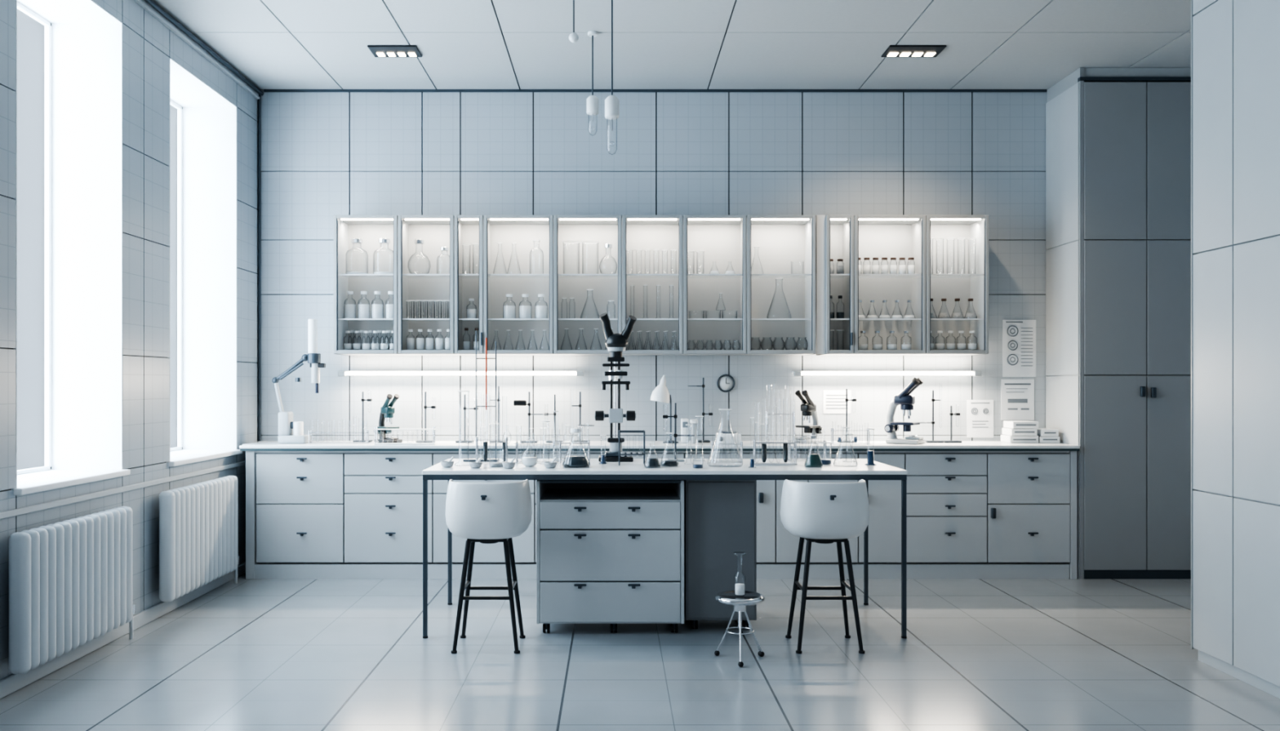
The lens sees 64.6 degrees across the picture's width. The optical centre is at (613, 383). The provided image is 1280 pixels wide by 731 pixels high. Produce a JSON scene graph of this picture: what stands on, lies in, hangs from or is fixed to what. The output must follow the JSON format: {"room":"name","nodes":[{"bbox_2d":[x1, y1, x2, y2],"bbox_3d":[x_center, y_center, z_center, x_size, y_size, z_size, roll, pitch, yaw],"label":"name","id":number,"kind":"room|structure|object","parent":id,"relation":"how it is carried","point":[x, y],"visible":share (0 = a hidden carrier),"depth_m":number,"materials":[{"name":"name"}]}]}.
{"room":"laboratory","nodes":[
{"label":"laboratory","id":0,"kind":"room"},
{"bbox_2d":[0,0,257,679],"bbox_3d":[-2.800,-0.409,3.200,0.400,3.478,8.400,0,0,0],"label":"wall","id":1,"kind":"structure","parent":0,"point":[117,70],"depth_m":5.46,"materials":[{"name":"paint"}]},
{"bbox_2d":[10,1,130,495],"bbox_3d":[-2.783,-0.712,4.880,0.435,2.396,0.991,0,0,0],"label":"window","id":2,"kind":"structure","parent":1,"relation":"in","point":[35,480],"depth_m":5.33,"materials":[{"name":"white paint"}]},
{"bbox_2d":[8,506,135,674],"bbox_3d":[-2.534,0.980,4.771,0.129,0.700,1.037,0,0,0],"label":"radiator","id":3,"kind":"object","parent":1,"relation":"attached to","point":[70,581],"visible":1,"depth_m":4.59,"materials":[{"name":"metal"}]},
{"bbox_2d":[0,561,245,699],"bbox_3d":[-2.590,1.292,3.200,0.020,0.075,8.400,0,0,0],"label":"baseboard","id":4,"kind":"structure","parent":1,"relation":"attached to","point":[11,683],"depth_m":5.15,"materials":[{"name":"paint"}]},
{"bbox_2d":[0,461,245,519],"bbox_3d":[-2.591,0.560,3.200,0.018,0.030,8.400,0,0,0],"label":"trim","id":5,"kind":"structure","parent":1,"relation":"attached to","point":[15,513],"depth_m":5.17,"materials":[{"name":"paint"}]},
{"bbox_2d":[133,0,263,99],"bbox_3d":[-2.579,-2.111,3.200,0.042,0.075,8.400,0,0,0],"label":"trim","id":6,"kind":"structure","parent":1,"relation":"attached to","point":[153,8],"depth_m":6.26,"materials":[{"name":"metal"}]},
{"bbox_2d":[159,475,239,602],"bbox_3d":[-2.534,0.968,6.207,0.129,0.725,1.087,0,0,0],"label":"radiator","id":7,"kind":"object","parent":1,"relation":"attached to","point":[198,522],"visible":1,"depth_m":6.01,"materials":[{"name":"metal"}]},
{"bbox_2d":[166,99,242,466],"bbox_3d":[-2.783,-0.712,6.452,0.435,2.396,1.092,0,0,0],"label":"window","id":8,"kind":"structure","parent":1,"relation":"in","point":[179,456],"depth_m":6.95,"materials":[{"name":"white paint"}]},
{"bbox_2d":[0,573,1279,730],"bbox_3d":[0.850,1.390,3.250,7.700,0.120,8.500,0,0,0],"label":"floor","id":9,"kind":"structure","parent":0,"point":[1086,655],"depth_m":4.68,"materials":[{"name":"tile"}]},
{"bbox_2d":[444,480,532,653],"bbox_3d":[-0.633,0.908,5.130,0.430,0.843,0.419,0,0,0],"label":"bar stool","id":10,"kind":"object","parent":9,"relation":"on","point":[502,512],"visible":1,"depth_m":4.98,"materials":[{"name":"plastic"}]},
{"bbox_2d":[536,480,684,632],"bbox_3d":[-0.019,0.922,5.637,0.782,0.815,0.626,0,0,0],"label":"base cabinet","id":11,"kind":"object","parent":9,"relation":"on","point":[611,552],"visible":1,"depth_m":5.35,"materials":[{"name":"laminate"}]},
{"bbox_2d":[239,440,1079,579],"bbox_3d":[0.289,0.875,7.117,5.718,0.910,0.563,0,0,0],"label":"base cabinet","id":12,"kind":"object","parent":9,"relation":"on","point":[976,509],"visible":0.68,"depth_m":6.87,"materials":[{"name":"grey laminate"}]},
{"bbox_2d":[271,319,325,444],"bbox_3d":[-2.217,-0.016,7.120,0.374,0.870,0.160,0,0,0],"label":"lamp","id":13,"kind":"object","parent":12,"relation":"on","point":[290,432],"visible":0.99,"depth_m":7.09,"materials":[{"name":"white paint"}]},
{"bbox_2d":[308,416,368,444],"bbox_3d":[-1.925,0.324,7.080,0.410,0.191,0.060,0,0,0],"label":"test tube rack","id":14,"kind":"object","parent":12,"relation":"on","point":[353,416],"visible":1,"depth_m":7.06,"materials":[{"name":"clear glass"}]},
{"bbox_2d":[352,391,373,442],"bbox_3d":[-1.798,0.234,7.260,0.125,0.371,0.100,0,0,0],"label":"stand","id":15,"kind":"object","parent":12,"relation":"on","point":[362,400],"visible":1,"depth_m":7.25,"materials":[{"name":"metal"}]},
{"bbox_2d":[373,394,402,443],"bbox_3d":[-1.611,0.247,7.201,0.133,0.344,0.190,0,0,-45],"label":"microscope","id":16,"kind":"object","parent":12,"relation":"on","point":[387,411],"visible":0.83,"depth_m":7.17,"materials":[{"name":"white metal"}]},
{"bbox_2d":[374,426,435,444],"bbox_3d":[-1.435,0.359,6.960,0.410,0.120,0.060,0,0,0],"label":"test tube rack","id":17,"kind":"object","parent":12,"relation":"on","point":[376,428],"visible":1,"depth_m":6.93,"materials":[{"name":"white paint"}]},
{"bbox_2d":[415,391,435,443],"bbox_3d":[-1.333,0.239,7.200,0.135,0.360,0.100,0,0,0],"label":"stand","id":18,"kind":"object","parent":12,"relation":"on","point":[425,406],"visible":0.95,"depth_m":7.20,"materials":[{"name":"metal"}]},
{"bbox_2d":[455,395,478,443],"bbox_3d":[-1.042,0.249,7.200,0.155,0.340,0.100,0,0,0],"label":"stand","id":19,"kind":"object","parent":12,"relation":"on","point":[464,408],"visible":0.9,"depth_m":7.19,"materials":[{"name":"metal"}]},
{"bbox_2d":[488,386,505,443],"bbox_3d":[-0.825,0.208,7.200,0.130,0.421,0.100,0,0,0],"label":"stand","id":20,"kind":"object","parent":12,"relation":"on","point":[498,400],"visible":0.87,"depth_m":7.20,"materials":[{"name":"metal"}]},
{"bbox_2d":[465,423,582,444],"bbox_3d":[-0.616,0.348,7.039,0.827,0.141,0.107,0,0,0],"label":"glassware","id":21,"kind":"object","parent":12,"relation":"on","point":[490,424],"visible":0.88,"depth_m":7.02,"materials":[{"name":"clear glass"}]},
{"bbox_2d":[513,391,551,443],"bbox_3d":[-0.574,0.239,7.180,0.273,0.360,0.100,0,0,0],"label":"stand","id":22,"kind":"object","parent":12,"relation":"on","point":[516,402],"visible":0.98,"depth_m":7.16,"materials":[{"name":"metal"}]},
{"bbox_2d":[543,395,563,443],"bbox_3d":[-0.427,0.249,7.200,0.135,0.340,0.100,0,0,0],"label":"stand","id":23,"kind":"object","parent":12,"relation":"on","point":[554,413],"visible":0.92,"depth_m":7.20,"materials":[{"name":"metal"}]},
{"bbox_2d":[571,391,594,442],"bbox_3d":[-0.224,0.229,7.200,0.173,0.381,0.100,0,0,0],"label":"stand","id":24,"kind":"object","parent":12,"relation":"on","point":[580,405],"visible":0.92,"depth_m":7.20,"materials":[{"name":"metal"}]},
{"bbox_2d":[650,375,678,443],"bbox_3d":[0.356,0.180,7.120,0.198,0.478,0.136,0,0,0],"label":"desk lamp","id":25,"kind":"object","parent":12,"relation":"on","point":[660,393],"visible":0.98,"depth_m":7.08,"materials":[{"name":"metal"}]},
{"bbox_2d":[680,418,688,443],"bbox_3d":[0.500,0.334,7.147,0.050,0.170,0.105,0,0,0],"label":"meter","id":26,"kind":"object","parent":12,"relation":"on","point":[684,428],"visible":0.99,"depth_m":7.10,"materials":[{"name":"white paint"}]},
{"bbox_2d":[689,419,697,443],"bbox_3d":[0.560,0.337,7.090,0.050,0.165,0.080,0,0,0],"label":"supplies","id":27,"kind":"object","parent":12,"relation":"on","point":[693,422],"visible":1,"depth_m":7.06,"materials":[{"name":"white paint"}]},
{"bbox_2d":[688,377,712,442],"bbox_3d":[0.616,0.189,7.240,0.178,0.460,0.100,0,0,0],"label":"stand","id":28,"kind":"object","parent":12,"relation":"on","point":[703,384],"visible":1,"depth_m":7.24,"materials":[{"name":"metal"}]},
{"bbox_2d":[715,431,741,444],"bbox_3d":[0.800,0.378,7.072,0.160,0.082,0.177,0,0,0],"label":"hot plate","id":29,"kind":"object","parent":12,"relation":"on","point":[725,437],"visible":0.94,"depth_m":7.00,"materials":[{"name":"white paint"}]},
{"bbox_2d":[765,384,795,441],"bbox_3d":[1.170,0.211,7.120,0.200,0.417,0.060,0,0,0],"label":"test tube rack","id":30,"kind":"object","parent":12,"relation":"on","point":[766,413],"visible":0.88,"depth_m":7.12,"materials":[{"name":"silver metal"}]},
{"bbox_2d":[791,390,823,443],"bbox_3d":[1.386,0.234,7.201,0.205,0.371,0.143,0,0,-40],"label":"microscope","id":31,"kind":"object","parent":12,"relation":"on","point":[808,408],"visible":0.99,"depth_m":7.17,"materials":[{"name":"white metal"}]},
{"bbox_2d":[836,389,856,442],"bbox_3d":[1.663,0.229,7.220,0.125,0.380,0.100,0,0,0],"label":"stand","id":32,"kind":"object","parent":12,"relation":"on","point":[846,400],"visible":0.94,"depth_m":7.21,"materials":[{"name":"metal"}]},
{"bbox_2d":[831,421,870,444],"bbox_3d":[1.630,0.338,6.980,0.260,0.161,0.060,0,0,0],"label":"test tube rack","id":33,"kind":"object","parent":12,"relation":"on","point":[839,439],"visible":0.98,"depth_m":6.97,"materials":[{"name":"clear glass"}]},
{"bbox_2d":[884,377,925,444],"bbox_3d":[2.028,0.189,7.081,0.254,0.459,0.177,0,0,35],"label":"microscope","id":34,"kind":"object","parent":12,"relation":"on","point":[906,401],"visible":1,"depth_m":7.04,"materials":[{"name":"white metal"}]},
{"bbox_2d":[920,390,943,443],"bbox_3d":[2.244,0.208,7.200,0.173,0.421,0.100,0,0,0],"label":"stand","id":35,"kind":"object","parent":12,"relation":"on","point":[933,400],"visible":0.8,"depth_m":7.20,"materials":[{"name":"metal"}]},
{"bbox_2d":[942,405,961,443],"bbox_3d":[2.400,0.283,7.200,0.120,0.271,0.100,0,0,0],"label":"stand","id":36,"kind":"object","parent":12,"relation":"on","point":[951,414],"visible":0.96,"depth_m":7.19,"materials":[{"name":"metal"}]},
{"bbox_2d":[1000,421,1059,443],"bbox_3d":[2.955,0.344,7.189,0.350,0.150,0.183,0,0,0],"label":"boxes","id":37,"kind":"object","parent":12,"relation":"on","point":[1012,432],"visible":1,"depth_m":7.10,"materials":[{"name":"paper"}]},
{"bbox_2d":[422,458,907,639],"bbox_3d":[0.265,0.892,5.685,2.530,0.876,0.830,0,0,0],"label":"lab table","id":38,"kind":"object","parent":9,"relation":"on","point":[634,470],"visible":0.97,"depth_m":5.28,"materials":[{"name":"metal"}]},
{"bbox_2d":[440,457,453,467],"bbox_3d":[-0.900,0.424,5.470,0.072,0.057,0.072,0,0,0],"label":"mortar","id":39,"kind":"object","parent":38,"relation":"on","point":[449,464],"visible":1,"depth_m":5.45,"materials":[{"name":"ceramic"}]},
{"bbox_2d":[468,457,482,468],"bbox_3d":[-0.740,0.424,5.420,0.072,0.057,0.072,0,0,0],"label":"mortar","id":40,"kind":"object","parent":38,"relation":"on","point":[477,464],"visible":1,"depth_m":5.40,"materials":[{"name":"ceramic"}]},
{"bbox_2d":[462,331,499,462],"bbox_3d":[-0.775,0.074,5.920,0.200,0.760,0.100,0,0,0],"label":"stand","id":41,"kind":"object","parent":38,"relation":"on","point":[486,358],"visible":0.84,"depth_m":5.92,"materials":[{"name":"metal"}]},
{"bbox_2d":[475,393,507,462],"bbox_3d":[-0.690,0.252,5.720,0.180,0.404,0.060,0,0,0],"label":"test tube rack","id":42,"kind":"object","parent":38,"relation":"on","point":[504,445],"visible":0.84,"depth_m":5.71,"materials":[{"name":"clear glass"}]},
{"bbox_2d":[488,451,502,466],"bbox_3d":[-0.640,0.408,5.520,0.086,0.090,0.086,0,0,0],"label":"glass beaker","id":43,"kind":"object","parent":38,"relation":"on","point":[492,464],"visible":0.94,"depth_m":5.49,"materials":[{"name":"glass"}]},
{"bbox_2d":[502,457,515,468],"bbox_3d":[-0.560,0.424,5.400,0.072,0.057,0.072,0,0,0],"label":"mortar","id":44,"kind":"object","parent":38,"relation":"on","point":[511,464],"visible":1,"depth_m":5.38,"materials":[{"name":"ceramic"}]},
{"bbox_2d":[521,440,537,466],"bbox_3d":[-0.460,0.382,5.520,0.090,0.142,0.090,0,0,0],"label":"flask","id":45,"kind":"object","parent":38,"relation":"on","point":[526,461],"visible":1,"depth_m":5.49,"materials":[{"name":"clear glass"}]},
{"bbox_2d":[515,433,561,463],"bbox_3d":[-0.430,0.366,5.780,0.260,0.176,0.060,0,0,0],"label":"test tube rack","id":46,"kind":"object","parent":38,"relation":"on","point":[517,442],"visible":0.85,"depth_m":5.77,"materials":[{"name":"clear glass"}]},
{"bbox_2d":[543,457,556,468],"bbox_3d":[-0.340,0.424,5.420,0.072,0.057,0.072,0,0,0],"label":"mortar","id":47,"kind":"object","parent":38,"relation":"on","point":[552,464],"visible":1,"depth_m":5.40,"materials":[{"name":"ceramic"}]},
{"bbox_2d":[552,423,590,461],"bbox_3d":[-0.250,0.342,5.970,0.220,0.224,0.060,0,0,0],"label":"test tube rack","id":48,"kind":"object","parent":38,"relation":"on","point":[553,441],"visible":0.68,"depth_m":5.95,"materials":[{"name":"clear plastic"}]},
{"bbox_2d":[561,428,590,467],"bbox_3d":[-0.205,0.348,5.500,0.156,0.209,0.156,0,0,0],"label":"flask","id":49,"kind":"object","parent":38,"relation":"on","point":[569,461],"visible":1,"depth_m":5.45,"materials":[{"name":"clear glass"}]},
{"bbox_2d":[594,312,636,462],"bbox_3d":[0.010,0.020,5.950,0.249,0.869,0.184,0,0,0],"label":"microscope","id":50,"kind":"object","parent":38,"relation":"on","point":[615,344],"visible":1,"depth_m":5.91,"materials":[{"name":"black metal"}]},
{"bbox_2d":[618,430,644,466],"bbox_3d":[0.100,0.359,5.660,0.147,0.190,0.127,0,0,0],"label":"holder","id":51,"kind":"object","parent":38,"relation":"on","point":[622,454],"visible":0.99,"depth_m":5.60,"materials":[{"name":"metal"}]},
{"bbox_2d":[644,442,660,467],"bbox_3d":[0.207,0.385,5.460,0.090,0.137,0.090,0,0,0],"label":"flask","id":52,"kind":"object","parent":38,"relation":"on","point":[650,463],"visible":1,"depth_m":5.43,"materials":[{"name":"clear glass"}]},
{"bbox_2d":[659,432,679,466],"bbox_3d":[0.305,0.362,5.560,0.104,0.182,0.104,0,0,0],"label":"flask","id":53,"kind":"object","parent":38,"relation":"on","point":[664,463],"visible":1,"depth_m":5.53,"materials":[{"name":"clear glass"}]},
{"bbox_2d":[662,403,694,462],"bbox_3d":[0.379,0.284,5.920,0.188,0.340,0.100,0,0,0],"label":"stand","id":54,"kind":"object","parent":38,"relation":"on","point":[675,416],"visible":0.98,"depth_m":5.91,"materials":[{"name":"metal"}]},
{"bbox_2d":[706,408,742,466],"bbox_3d":[0.610,0.297,5.550,0.196,0.312,0.196,0,0,0],"label":"flask","id":55,"kind":"object","parent":38,"relation":"on","point":[719,409],"visible":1,"depth_m":5.54,"materials":[{"name":"clear glass"}]},
{"bbox_2d":[711,432,742,462],"bbox_3d":[0.650,0.363,5.820,0.180,0.181,0.060,0,0,0],"label":"test tube rack","id":56,"kind":"object","parent":38,"relation":"on","point":[712,442],"visible":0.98,"depth_m":5.82,"materials":[{"name":"clear glass"}]},
{"bbox_2d":[752,400,797,465],"bbox_3d":[0.900,0.269,5.660,0.240,0.371,0.060,0,0,0],"label":"test tube rack","id":57,"kind":"object","parent":38,"relation":"on","point":[763,446],"visible":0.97,"depth_m":5.65,"materials":[{"name":"clear glass"}]},
{"bbox_2d":[787,431,826,462],"bbox_3d":[1.130,0.364,5.920,0.220,0.180,0.060,0,0,0],"label":"test tube rack","id":58,"kind":"object","parent":38,"relation":"on","point":[789,460],"visible":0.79,"depth_m":5.91,"materials":[{"name":"clear glass"}]},
{"bbox_2d":[804,435,822,467],"bbox_3d":[1.085,0.367,5.500,0.100,0.172,0.100,0,0,0],"label":"flask","id":59,"kind":"object","parent":38,"relation":"on","point":[814,460],"visible":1,"depth_m":5.47,"materials":[{"name":"clear glass"}]},
{"bbox_2d":[816,442,831,464],"bbox_3d":[1.180,0.392,5.680,0.090,0.122,0.090,0,0,0],"label":"glass beaker","id":60,"kind":"object","parent":38,"relation":"on","point":[824,461],"visible":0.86,"depth_m":5.65,"materials":[{"name":"clear glass"}]},
{"bbox_2d":[865,428,876,466],"bbox_3d":[1.420,0.352,5.600,0.065,0.202,0.065,0,0,0],"label":"cylinder","id":61,"kind":"object","parent":38,"relation":"on","point":[870,455],"visible":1,"depth_m":5.59,"materials":[{"name":"clear glass"}]},
{"bbox_2d":[683,480,756,629],"bbox_3d":[0.575,0.922,5.687,0.380,0.815,0.526,0,0,0],"label":"base cabinet","id":62,"kind":"object","parent":9,"relation":"on","point":[720,516],"visible":0.71,"depth_m":5.42,"materials":[{"name":"grey laminate"}]},
{"bbox_2d":[714,591,764,667],"bbox_3d":[0.610,1.173,4.860,0.244,0.314,0.256,0,0,0],"label":"stool","id":63,"kind":"object","parent":9,"relation":"on","point":[740,603],"visible":0.98,"depth_m":4.84,"materials":[{"name":"silver metal"}]},
{"bbox_2d":[733,552,746,595],"bbox_3d":[0.606,0.916,4.870,0.060,0.203,0.060,0,0,0],"label":"bottle","id":64,"kind":"object","parent":63,"relation":"on","point":[739,588],"visible":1,"depth_m":4.85,"materials":[{"name":"clear glass"}]},
{"bbox_2d":[780,480,869,653],"bbox_3d":[1.067,0.908,5.130,0.430,0.843,0.419,0,0,0],"label":"bar stool","id":65,"kind":"object","parent":9,"relation":"on","point":[812,512],"visible":1,"depth_m":4.98,"materials":[{"name":"plastic"}]},
{"bbox_2d":[1045,67,1197,579],"bbox_3d":[3.877,-0.408,7.120,1.442,3.476,0.556,0,0,0],"label":"tall cabinet","id":66,"kind":"object","parent":9,"relation":"on","point":[1118,140],"visible":0.59,"depth_m":6.87,"materials":[{"name":"laminate"}]},
{"bbox_2d":[1191,0,1279,698],"bbox_3d":[3.690,-0.408,2.841,1.816,3.476,4.081,0,0,0],"label":"wall","id":67,"kind":"structure","parent":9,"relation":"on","point":[1235,44],"depth_m":4.53,"materials":[{"name":"paint"}]},
{"bbox_2d":[256,89,1046,440],"bbox_3d":[0.850,-0.409,7.460,7.700,3.478,0.120,0,0,0],"label":"wall","id":68,"kind":"structure","parent":0,"point":[325,155],"depth_m":7.40,"materials":[{"name":"tile"}]},
{"bbox_2d":[257,93,261,441],"bbox_3d":[-2.586,-0.849,7.386,0.022,2.558,0.022,0,0,0],"label":"trim","id":69,"kind":"structure","parent":68,"relation":"attached to","point":[260,95],"depth_m":7.38,"materials":[{"name":"metal"}]},
{"bbox_2d":[337,371,583,376],"bbox_3d":[-1.105,-0.070,7.346,1.770,0.040,0.108,0,0,0],"label":"lamp","id":70,"kind":"object","parent":68,"relation":"attached to","point":[340,373],"visible":1,"depth_m":7.30,"materials":[{"name":"beige plastic"}]},
{"bbox_2d":[333,215,815,355],"bbox_3d":[-0.273,-0.691,7.215,3.366,0.972,0.366,0,0,0],"label":"upper cabinet","id":71,"kind":"object","parent":68,"relation":"attached to","point":[460,273],"visible":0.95,"depth_m":7.38,"materials":[{"name":"metal"}]},
{"bbox_2d":[343,291,393,318],"bbox_3d":[-1.730,-0.556,7.200,0.376,0.198,0.084,0,0,0],"label":"bottle","id":72,"kind":"object","parent":71,"relation":"in","point":[349,310],"visible":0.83,"depth_m":7.17,"materials":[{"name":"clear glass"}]},
{"bbox_2d":[343,330,393,350],"bbox_3d":[-1.722,-0.309,7.234,0.400,0.142,0.129,0,0,0],"label":"bottle","id":73,"kind":"object","parent":71,"relation":"in","point":[348,346],"visible":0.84,"depth_m":7.19,"materials":[{"name":"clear glass"}]},
{"bbox_2d":[345,238,393,276],"bbox_3d":[-1.730,-0.897,7.200,0.351,0.256,0.156,0,0,0],"label":"bottle","id":74,"kind":"object","parent":71,"relation":"in","point":[355,241],"visible":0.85,"depth_m":7.16,"materials":[{"name":"clear glass"}]},
{"bbox_2d":[407,239,431,274],"bbox_3d":[-1.385,-0.894,7.200,0.164,0.251,0.164,0,0,0],"label":"flask","id":75,"kind":"object","parent":71,"relation":"in","point":[418,242],"visible":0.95,"depth_m":7.17,"materials":[{"name":"clear glass"}]},
{"bbox_2d":[405,300,449,318],"bbox_3d":[-1.305,-0.526,7.223,0.349,0.138,0.094,0,0,0],"label":"test tube rack","id":76,"kind":"object","parent":71,"relation":"in","point":[406,300],"visible":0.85,"depth_m":7.21,"materials":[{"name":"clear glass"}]},
{"bbox_2d":[406,329,449,350],"bbox_3d":[-1.310,-0.311,7.200,0.332,0.146,0.060,0,0,0],"label":"bottle","id":77,"kind":"object","parent":71,"relation":"in","point":[410,341],"visible":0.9,"depth_m":7.18,"materials":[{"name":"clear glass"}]},
{"bbox_2d":[462,328,479,350],"bbox_3d":[-1.012,-0.316,7.200,0.124,0.156,0.052,0,0,0],"label":"medicine bottle","id":78,"kind":"object","parent":71,"relation":"in","point":[466,344],"visible":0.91,"depth_m":7.18,"materials":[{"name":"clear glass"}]},
{"bbox_2d":[466,298,475,318],"bbox_3d":[-1.012,-0.530,7.200,0.072,0.146,0.072,0,0,0],"label":"bottle","id":79,"kind":"object","parent":71,"relation":"in","point":[470,313],"visible":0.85,"depth_m":7.17,"materials":[{"name":"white glass"}]},
{"bbox_2d":[502,293,547,318],"bbox_3d":[-0.630,-0.546,7.200,0.317,0.178,0.090,0,0,0],"label":"bottle","id":80,"kind":"object","parent":71,"relation":"in","point":[508,312],"visible":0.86,"depth_m":7.17,"materials":[{"name":"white glass"}]},
{"bbox_2d":[562,240,599,274],"bbox_3d":[-0.235,-0.887,7.200,0.264,0.237,0.129,0,0,0],"label":"glass beaker","id":81,"kind":"object","parent":71,"relation":"in","point":[566,241],"visible":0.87,"depth_m":7.20,"materials":[{"name":"clear glass"}]},
{"bbox_2d":[263,88,1046,92],"bbox_3d":[0.302,-2.139,7.394,5.715,0.018,0.012,0,0,0],"label":"trim","id":82,"kind":"structure","parent":68,"relation":"attached to","point":[264,90],"depth_m":7.39,"materials":[{"name":"metal"}]},
{"bbox_2d":[716,374,734,392],"bbox_3d":[0.818,0.000,7.389,0.132,0.132,0.019,0,0,0],"label":"wall clock","id":83,"kind":"object","parent":68,"relation":"attached to","point":[726,383],"visible":1,"depth_m":7.39,"materials":[{"name":"metal"}]},
{"bbox_2d":[822,390,850,413],"bbox_3d":[1.630,0.135,7.397,0.200,0.170,0.005,0,0,0],"label":"poster","id":84,"kind":"object","parent":68,"relation":"attached to","point":[833,401],"visible":0.95,"depth_m":7.40,"materials":[{"name":"paper"}]},
{"bbox_2d":[791,371,981,376],"bbox_3d":[1.975,-0.070,7.346,1.350,0.040,0.108,0,0,0],"label":"lamp","id":85,"kind":"object","parent":68,"relation":"attached to","point":[795,373],"visible":1,"depth_m":7.30,"materials":[{"name":"beige plastic"}]},
{"bbox_2d":[816,215,988,355],"bbox_3d":[2.015,-0.691,7.215,1.199,0.972,0.366,0,0,0],"label":"upper cabinet","id":86,"kind":"object","parent":68,"relation":"attached to","point":[950,270],"visible":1,"depth_m":7.36,"materials":[{"name":"metal"}]},
{"bbox_2d":[830,258,844,274],"bbox_3d":[1.575,-0.826,7.200,0.122,0.114,0.052,0,0,0],"label":"medicine bottle","id":87,"kind":"object","parent":86,"relation":"in","point":[840,269],"visible":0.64,"depth_m":7.18,"materials":[{"name":"clear glass"}]},
{"bbox_2d":[830,295,844,318],"bbox_3d":[1.575,-0.540,7.200,0.126,0.167,0.056,0,0,0],"label":"medicine bottle","id":88,"kind":"object","parent":86,"relation":"in","point":[838,315],"visible":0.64,"depth_m":7.18,"materials":[{"name":"clear glass"}]},
{"bbox_2d":[966,400,993,437],"bbox_3d":[2.678,0.258,7.395,0.195,0.275,0.008,0,0,0],"label":"poster","id":89,"kind":"object","parent":68,"relation":"attached to","point":[980,413],"visible":1,"depth_m":7.40,"materials":[{"name":"paper"}]},
{"bbox_2d":[1000,379,1034,420],"bbox_3d":[2.950,0.119,7.397,0.240,0.298,0.005,0,0,0],"label":"poster","id":90,"kind":"object","parent":68,"relation":"attached to","point":[1017,396],"visible":1,"depth_m":7.40,"materials":[{"name":"paper"}]},
{"bbox_2d":[1002,320,1035,377],"bbox_3d":[2.962,-0.257,7.395,0.245,0.417,0.008,0,0,0],"label":"poster","id":91,"kind":"object","parent":68,"relation":"attached to","point":[1019,336],"visible":1,"depth_m":7.40,"materials":[{"name":"paper"}]},
{"bbox_2d":[152,0,1194,89],"bbox_3d":[0.850,-2.223,3.250,7.700,0.150,8.500,0,0,0],"label":"ceiling","id":92,"kind":"structure","parent":0,"point":[273,44],"depth_m":6.32,"materials":[{"name":"grey paint"}]},
{"bbox_2d":[367,44,422,57],"bbox_3d":[-1.410,-2.140,6.525,0.310,0.016,0.210,0,0,0],"label":"recessed light","id":93,"kind":"object","parent":92,"relation":"in","point":[378,51],"depth_m":6.50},
{"bbox_2d":[568,0,578,42],"bbox_3d":[-0.218,-2.001,5.500,0.054,0.295,0.054,0,0,0],"label":"pendant lamp","id":94,"kind":"object","parent":92,"relation":"hanging from","point":[573,37],"visible":1,"depth_m":5.49,"materials":[{"name":"metal"}]},
{"bbox_2d":[586,31,598,134],"bbox_3d":[-0.130,-1.831,6.190,0.074,0.633,0.074,0,0,0],"label":"pendant lamp","id":95,"kind":"object","parent":92,"relation":"hanging from","point":[592,100],"visible":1,"depth_m":6.17,"materials":[{"name":"metal"}]},
{"bbox_2d":[604,0,619,155],"bbox_3d":[-0.010,-1.695,5.500,0.078,0.906,0.078,0,0,0],"label":"pendant lamp","id":96,"kind":"object","parent":92,"relation":"hanging from","point":[611,102],"visible":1,"depth_m":5.49,"materials":[{"name":"metal"}]},
{"bbox_2d":[880,44,946,57],"bbox_3d":[1.930,-2.140,6.525,0.360,0.016,0.210,0,0,0],"label":"recessed light","id":97,"kind":"object","parent":92,"relation":"in","point":[893,51],"depth_m":6.50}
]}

